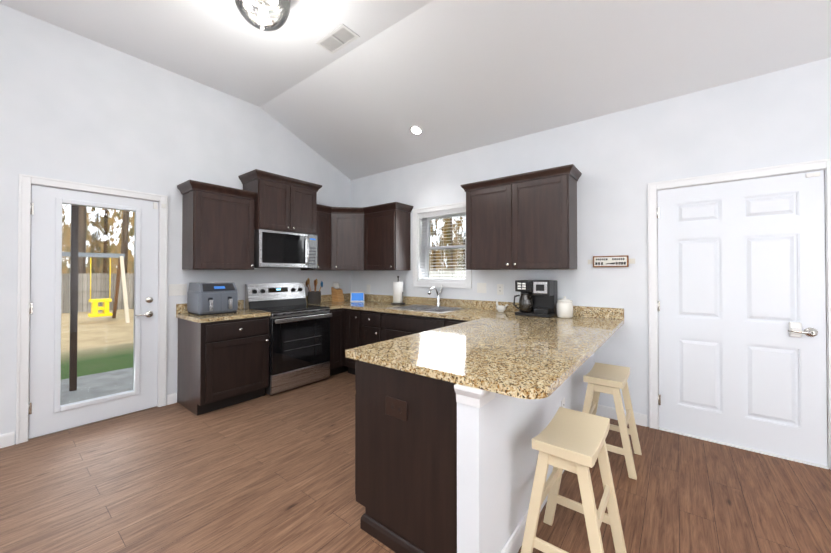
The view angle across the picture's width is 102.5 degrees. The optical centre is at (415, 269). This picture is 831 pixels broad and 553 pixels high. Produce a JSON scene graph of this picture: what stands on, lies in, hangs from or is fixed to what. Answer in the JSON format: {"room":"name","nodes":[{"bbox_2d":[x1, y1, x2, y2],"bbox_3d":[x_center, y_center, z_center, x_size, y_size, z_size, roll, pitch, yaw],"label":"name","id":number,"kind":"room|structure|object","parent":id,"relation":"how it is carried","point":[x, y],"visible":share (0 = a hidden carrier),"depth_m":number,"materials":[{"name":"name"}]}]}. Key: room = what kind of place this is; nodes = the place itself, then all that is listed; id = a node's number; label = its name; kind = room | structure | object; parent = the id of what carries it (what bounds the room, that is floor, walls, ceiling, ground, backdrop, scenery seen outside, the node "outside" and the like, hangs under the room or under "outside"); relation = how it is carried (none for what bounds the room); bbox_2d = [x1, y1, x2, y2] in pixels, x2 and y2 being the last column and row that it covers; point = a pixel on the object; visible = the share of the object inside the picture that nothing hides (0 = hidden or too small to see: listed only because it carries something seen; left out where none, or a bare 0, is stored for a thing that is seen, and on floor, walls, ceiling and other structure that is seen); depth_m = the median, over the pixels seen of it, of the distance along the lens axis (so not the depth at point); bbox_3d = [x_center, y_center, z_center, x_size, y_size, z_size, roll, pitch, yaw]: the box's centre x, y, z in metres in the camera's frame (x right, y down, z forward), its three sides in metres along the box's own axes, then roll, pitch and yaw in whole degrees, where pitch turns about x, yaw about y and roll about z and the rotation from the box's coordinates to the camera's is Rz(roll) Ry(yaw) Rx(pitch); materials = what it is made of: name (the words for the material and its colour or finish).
{"room":"kitchen","nodes":[
{"label":"kitchen","id":0,"kind":"room"},
{"bbox_2d":[0,4,350,443],"bbox_3d":[-3.302,-0.442,2.513,0.150,3.600,7.500,0,-1,38],"label":"wall","id":1,"kind":"structure","parent":0,"point":[74,107],"depth_m":3.13,"materials":[{"name":"paint"}]},
{"bbox_2d":[0,432,14,447],"bbox_3d":[-4.289,1.295,1.104,0.014,0.100,3.790,0,-1,38],"label":"baseboard","id":2,"kind":"structure","parent":1,"relation":"attached to","point":[6,439],"depth_m":2.56,"materials":[{"name":"white wood"}]},
{"bbox_2d":[16,174,167,444],"bbox_3d":[-2.873,0.307,3.036,0.172,2.113,0.971,0,-1,38],"label":"door frame","id":3,"kind":"structure","parent":1,"relation":"attached to","point":[26,182],"depth_m":2.66,"materials":[{"name":"white wood"}]},
{"bbox_2d":[28,185,158,437],"bbox_3d":[-2.832,0.334,2.991,0.110,2.033,0.855,0,-1,38],"label":"door","id":4,"kind":"structure","parent":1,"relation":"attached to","point":[48,413],"depth_m":2.85,"materials":[{"name":"white"}]},
{"bbox_2d":[169,284,186,295],"bbox_3d":[-2.456,0.207,3.451,0.016,0.118,0.160,0,-1,38],"label":"switch plate","id":5,"kind":"object","parent":1,"relation":"attached to","point":[177,289],"depth_m":3.45,"materials":[{"name":"white plastic"}]},
{"bbox_2d":[181,180,256,269],"bbox_3d":[-2.124,-0.436,3.628,0.322,0.870,0.610,0,-1,38],"label":"upper cabinet","id":6,"kind":"object","parent":1,"relation":"attached to","point":[219,223],"depth_m":3.47,"materials":[{"name":"brown wood"}]},
{"bbox_2d":[241,169,320,235],"bbox_3d":[-1.667,-0.781,4.157,0.392,0.650,0.770,0,-1,38],"label":"upper cabinet","id":7,"kind":"object","parent":1,"relation":"attached to","point":[284,204],"depth_m":3.98,"materials":[{"name":"brown wood"}]},
{"bbox_2d":[254,229,317,267],"bbox_3d":[-1.640,-0.237,4.130,0.460,0.430,0.764,0,-1,38],"label":"microwave","id":8,"kind":"object","parent":7,"relation":"attached to","point":[276,249],"visible":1,"depth_m":3.96,"materials":[{"name":"silver metal"}]},
{"bbox_2d":[301,205,328,270],"bbox_3d":[-1.327,-0.427,4.601,0.375,0.870,0.334,0,-1,38],"label":"upper cabinet","id":9,"kind":"object","parent":1,"relation":"attached to","point":[323,240],"depth_m":4.51,"materials":[{"name":"brown wood"}]},
{"bbox_2d":[0,371,830,552],"bbox_3d":[-0.646,1.399,0.413,6.900,0.120,7.500,0,-1,38],"label":"floor","id":10,"kind":"structure","parent":0,"point":[268,473],"depth_m":2.05,"materials":[{"name":"brown wood"}]},
{"bbox_2d":[177,318,240,415],"bbox_3d":[-2.110,0.929,3.384,0.630,0.875,0.330,0,-1,38],"label":"base cabinet","id":11,"kind":"object","parent":10,"relation":"on","point":[209,353],"depth_m":3.21,"materials":[{"name":"black wood"}]},
{"bbox_2d":[176,300,270,322],"bbox_3d":[-2.013,0.423,3.511,0.632,0.138,0.675,0,-1,38],"label":"countertop","id":12,"kind":"structure","parent":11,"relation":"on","point":[181,309],"depth_m":3.38,"materials":[{"name":"stone"}]},
{"bbox_2d":[187,282,237,315],"bbox_3d":[-2.098,0.290,3.467,0.390,0.324,0.370,0,-1,38],"label":"air fryer","id":13,"kind":"object","parent":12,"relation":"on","point":[208,298],"visible":1,"depth_m":3.35,"materials":[{"name":"grey plastic"}]},
{"bbox_2d":[237,328,244,331],"bbox_3d":[-1.741,0.595,3.321,0.018,0.022,0.023,0,-1,38],"label":"knob","id":14,"kind":"object","parent":11,"relation":"attached to","point":[238,329],"depth_m":3.33,"materials":[{"name":"silver metal"}]},
{"bbox_2d":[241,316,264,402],"bbox_3d":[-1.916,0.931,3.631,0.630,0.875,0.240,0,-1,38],"label":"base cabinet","id":15,"kind":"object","parent":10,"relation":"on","point":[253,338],"depth_m":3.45,"materials":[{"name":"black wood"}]},
{"bbox_2d":[265,316,268,389],"bbox_3d":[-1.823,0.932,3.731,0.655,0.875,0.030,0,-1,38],"label":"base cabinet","id":16,"kind":"object","parent":10,"relation":"on","point":[266,317],"depth_m":3.56,"materials":[{"name":"black wood"}]},
{"bbox_2d":[245,282,331,394],"bbox_3d":[-1.522,0.770,4.044,0.678,1.205,0.761,0,-1,38],"label":"range","id":17,"kind":"object","parent":10,"relation":"on","point":[299,341],"visible":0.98,"depth_m":3.91,"materials":[{"name":"silver metal"}]},
{"bbox_2d":[330,308,340,375],"bbox_3d":[-1.263,0.939,4.468,0.626,0.875,0.216,0,-1,38],"label":"base","id":18,"kind":"object","parent":10,"relation":"on","point":[335,321],"depth_m":4.28,"materials":[{"name":"black wood"}]},
{"bbox_2d":[305,295,343,308],"bbox_3d":[-1.264,0.432,4.466,0.632,0.138,0.197,0,-1,38],"label":"countertop","id":19,"kind":"structure","parent":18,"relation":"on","point":[325,300],"depth_m":4.59,"materials":[{"name":"stone"}]},
{"bbox_2d":[306,278,322,303],"bbox_3d":[-1.389,0.288,4.587,0.250,0.349,0.189,0,-1,38],"label":"utensil crock","id":20,"kind":"object","parent":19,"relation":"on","point":[314,296],"visible":1,"depth_m":4.54,"materials":[{"name":"grey ceramic"}]},
{"bbox_2d":[328,293,623,328],"bbox_3d":[0.216,0.426,3.874,3.692,0.138,0.697,0,-1,38],"label":"countertop","id":21,"kind":"structure","parent":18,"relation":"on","point":[582,315],"depth_m":3.62,"materials":[{"name":"stone"}]},
{"bbox_2d":[331,282,343,301],"bbox_3d":[-1.145,0.325,4.918,0.170,0.280,0.110,0,-1,38],"label":"knife block","id":22,"kind":"object","parent":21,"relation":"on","point":[337,293],"visible":1,"depth_m":4.89,"materials":[{"name":"brown wood"}]},
{"bbox_2d":[350,292,363,301],"bbox_3d":[-0.860,0.398,4.948,0.200,0.135,0.086,0,-1,-7],"label":"smart display","id":23,"kind":"object","parent":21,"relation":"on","point":[357,296],"visible":1,"depth_m":4.92,"materials":[{"name":"white"}]},
{"bbox_2d":[391,276,404,304],"bbox_3d":[-0.234,0.271,4.484,0.190,0.381,0.190,0,-1,38],"label":"paper towel","id":24,"kind":"object","parent":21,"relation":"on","point":[398,293],"visible":1,"depth_m":4.42,"materials":[{"name":"white paper"}]},
{"bbox_2d":[389,285,468,312],"bbox_3d":[0.144,0.416,3.959,0.804,0.468,0.576,0,-1,38],"label":"sink","id":25,"kind":"object","parent":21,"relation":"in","point":[429,308],"visible":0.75,"depth_m":4.08,"materials":[{"name":"silver metal"}]},
{"bbox_2d":[496,300,508,311],"bbox_3d":[0.930,0.389,3.609,0.161,0.129,0.072,0,-1,38],"label":"bird figurine","id":26,"kind":"object","parent":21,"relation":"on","point":[500,308],"visible":1,"depth_m":3.58,"materials":[{"name":"white ceramic"}]},
{"bbox_2d":[513,280,556,317],"bbox_3d":[1.190,0.276,3.324,0.359,0.350,0.280,0,-1,38],"label":"coffee maker","id":27,"kind":"object","parent":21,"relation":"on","point":[537,298],"visible":0.98,"depth_m":3.25,"materials":[{"name":"black plastic"}]},
{"bbox_2d":[556,296,572,317],"bbox_3d":[1.413,0.349,3.155,0.145,0.200,0.146,0,-1,38],"label":"canister","id":28,"kind":"object","parent":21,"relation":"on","point":[564,307],"visible":1,"depth_m":3.10,"materials":[{"name":"white ceramic"}]},
{"bbox_2d":[345,357,456,552],"bbox_3d":[0.415,0.918,2.243,0.672,0.875,1.649,0,-1,38],"label":"base cabinet","id":29,"kind":"object","parent":10,"relation":"on","point":[406,459],"depth_m":1.58,"materials":[{"name":"black wood"}]},
{"bbox_2d":[345,317,615,398],"bbox_3d":[0.532,0.460,2.141,1.055,0.038,1.640,0,-1,38],"label":"countertop","id":30,"kind":"structure","parent":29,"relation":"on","point":[487,346],"depth_m":1.76,"materials":[{"name":"stone"}]},
{"bbox_2d":[341,308,466,372],"bbox_3d":[0.083,0.935,3.984,3.342,0.875,0.681,0,-1,38],"label":"base","id":31,"kind":"object","parent":10,"relation":"on","point":[359,328],"depth_m":3.99,"materials":[{"name":"black wood"}]},
{"bbox_2d":[521,407,626,552],"bbox_3d":[0.728,1.040,1.538,0.379,0.619,0.439,0,-1,38],"label":"stool","id":32,"kind":"object","parent":10,"relation":"on","point":[572,441],"visible":1,"depth_m":1.47,"materials":[{"name":"beige wood"}]},
{"bbox_2d":[582,362,641,479],"bbox_3d":[1.397,1.048,2.423,0.379,0.619,0.439,0,-1,38],"label":"stool","id":33,"kind":"object","parent":10,"relation":"on","point":[598,378],"visible":0.81,"depth_m":2.32,"materials":[{"name":"beige wood"}]},
{"bbox_2d":[0,0,830,179],"bbox_3d":[-0.646,-1.756,0.443,7.700,1.009,8.300,0,-1,38],"label":"ceiling","id":34,"kind":"structure","parent":0,"point":[449,77],"depth_m":2.85,"materials":[{"name":"white paint"}]},
{"bbox_2d":[235,0,290,30],"bbox_3d":[-1.095,-1.879,2.384,0.384,0.325,0.384,0,-1,38],"label":"ceiling lamp","id":35,"kind":"object","parent":34,"relation":"hanging from","point":[277,20],"visible":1,"depth_m":2.49,"materials":[{"name":"white metal"}]},
{"bbox_2d":[316,24,359,53],"bbox_3d":[-0.690,-2.034,2.951,0.370,0.006,0.185,0,-1,38],"label":"ceiling vent","id":36,"kind":"object","parent":34,"relation":"in","point":[338,38],"visible":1,"depth_m":2.94,"materials":[{"name":"white metal"}]},
{"bbox_2d":[410,125,422,134],"bbox_3d":[0.008,-1.627,3.893,0.156,0.062,0.146,0,-1,38],"label":"recessed light","id":37,"kind":"object","parent":34,"relation":"in","point":[416,130],"visible":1,"depth_m":3.89,"materials":[{"name":"white"}]},
{"bbox_2d":[457,354,593,552],"bbox_3d":[0.932,0.919,2.271,0.102,0.874,2.334,0,-1,38],"label":"wall","id":38,"kind":"structure","parent":0,"point":[497,456],"depth_m":1.47,"materials":[{"name":"paint"}]},
{"bbox_2d":[454,384,563,552],"bbox_3d":[0.929,0.919,2.249,0.125,0.874,2.342,0,-1,38],"label":"trim","id":39,"kind":"structure","parent":38,"relation":"attached to","point":[474,397],"depth_m":1.38,"materials":[{"name":"white paint"}]},
{"bbox_2d":[561,398,564,407],"bbox_3d":[1.012,0.946,2.282,0.008,0.118,0.075,0,-1,38],"label":"switch plate","id":40,"kind":"object","parent":38,"relation":"attached to","point":[563,401],"depth_m":2.27,"materials":[{"name":"white plastic"}]},
{"bbox_2d":[351,57,830,426],"bbox_3d":[1.708,-0.109,3.309,6.750,2.950,0.240,0,-1,38],"label":"wall","id":41,"kind":"structure","parent":0,"point":[620,160],"depth_m":3.01,"materials":[{"name":"paint"}]},
{"bbox_2d":[329,206,364,270],"bbox_3d":[-0.960,-0.425,4.811,0.694,0.870,0.687,0,-1,38],"label":"upper cabinet","id":42,"kind":"object","parent":41,"relation":"attached to","point":[346,224],"depth_m":4.63,"materials":[{"name":"brown wood"}]},
{"bbox_2d":[365,202,412,270],"bbox_3d":[-0.437,-0.427,4.598,0.644,0.870,0.376,0,-1,38],"label":"upper cabinet","id":43,"kind":"object","parent":41,"relation":"attached to","point":[388,225],"depth_m":4.44,"materials":[{"name":"brown wood"}]},
{"bbox_2d":[413,201,471,288],"bbox_3d":[0.391,-0.295,4.329,0.886,1.046,0.262,0,-1,38],"label":"window","id":44,"kind":"structure","parent":41,"relation":"in","point":[420,266],"depth_m":4.45,"materials":[{"name":"white"}]},
{"bbox_2d":[419,209,465,280],"bbox_3d":[0.344,-0.304,4.270,0.706,0.884,0.064,0,-1,38],"label":"window shade","id":45,"kind":"object","parent":44,"relation":"attached to","point":[430,216],"visible":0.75,"depth_m":4.26,"materials":[{"name":"white plastic"}]},
{"bbox_2d":[477,283,485,292],"bbox_3d":[0.766,0.211,3.880,0.118,0.118,0.016,0,-1,38],"label":"switch plate","id":46,"kind":"object","parent":41,"relation":"attached to","point":[481,287],"depth_m":3.88,"materials":[{"name":"white plastic"}]},
{"bbox_2d":[497,284,502,294],"bbox_3d":[0.950,0.220,3.741,0.075,0.118,0.008,0,-1,38],"label":"switch plate","id":47,"kind":"object","parent":41,"relation":"attached to","point":[499,286],"depth_m":3.74,"materials":[{"name":"white plastic"}]},
{"bbox_2d":[465,164,576,269],"bbox_3d":[1.062,-0.469,3.458,1.062,0.933,0.322,0,-1,38],"label":"upper cabinet","id":48,"kind":"object","parent":41,"relation":"attached to","point":[526,221],"depth_m":3.26,"materials":[{"name":"brown wood"}]},
{"bbox_2d":[588,255,634,266],"bbox_3d":[1.792,-0.076,3.068,0.380,0.104,0.033,0,-1,38],"label":"sign","id":49,"kind":"object","parent":41,"relation":"attached to","point":[613,261],"visible":1,"depth_m":3.05,"materials":[{"name":"white"}]},
{"bbox_2d":[616,321,623,330],"bbox_3d":[1.240,0.469,3.066,1.082,0.038,0.450,0,-1,38],"label":"countertop","id":50,"kind":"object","parent":41,"relation":"attached to","point":[621,322],"depth_m":2.81,"materials":[{"name":"stone"}]},
{"bbox_2d":[596,404,646,426],"bbox_3d":[1.853,1.313,3.020,0.399,0.100,0.014,0,-1,38],"label":"baseboard","id":51,"kind":"structure","parent":41,"relation":"attached to","point":[604,411],"depth_m":3.05,"materials":[{"name":"white wood"}]},
{"bbox_2d":[648,158,830,469],"bbox_3d":[2.515,0.303,2.658,1.067,2.113,0.262,0,-1,38],"label":"door frame","id":52,"kind":"structure","parent":41,"relation":"attached to","point":[778,170],"depth_m":2.64,"materials":[{"name":"white wood"}]},
{"bbox_2d":[657,170,827,465],"bbox_3d":[2.439,0.331,2.577,0.951,2.033,0.098,0,-1,38],"label":"door","id":53,"kind":"structure","parent":41,"relation":"in","point":[741,305],"depth_m":2.54,"materials":[{"name":"white"}]},
{"label":"outside","id":54,"kind":"structure","parent":0,"visible":0},
{"bbox_2d":[61,309,133,379],"bbox_3d":[-14.370,1.922,12.564,90.000,0.300,85.000,0,-1,38],"label":"ground","id":55,"kind":"structure","parent":54,"point":[96,363],"depth_m":7.82,"materials":[{"name":"beige sand"}]},
{"bbox_2d":[62,252,129,322],"bbox_3d":[-11.324,0.591,10.303,2.090,2.320,3.580,0,-1,38],"label":"swingset","id":56,"kind":"object","parent":55,"relation":"on","point":[120,267],"depth_m":11.22,"materials":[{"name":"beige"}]},
{"bbox_2d":[60,205,132,404],"bbox_3d":[-3.743,0.232,3.932,2.298,2.920,6.500,0,-1,38],"label":"patio","id":57,"kind":"structure","parent":55,"relation":"on","point":[119,383],"depth_m":4.08,"materials":[{"name":"concrete"}]},
{"bbox_2d":[61,273,133,312],"bbox_3d":[-18.132,0.973,8.851,0.110,1.730,44.500,0,-1,38],"label":"fence","id":58,"kind":"object","parent":55,"relation":"on","point":[85,302],"depth_m":14.43,"materials":[{"name":"beige wood"}]},
{"bbox_2d":[429,270,464,277],"bbox_3d":[8.898,0.915,10.243,40.500,1.870,0.100,0,-1,38],"label":"fence","id":59,"kind":"object","parent":55,"relation":"on","point":[449,272],"depth_m":15.94,"materials":[{"name":"white wood"}]}
]}

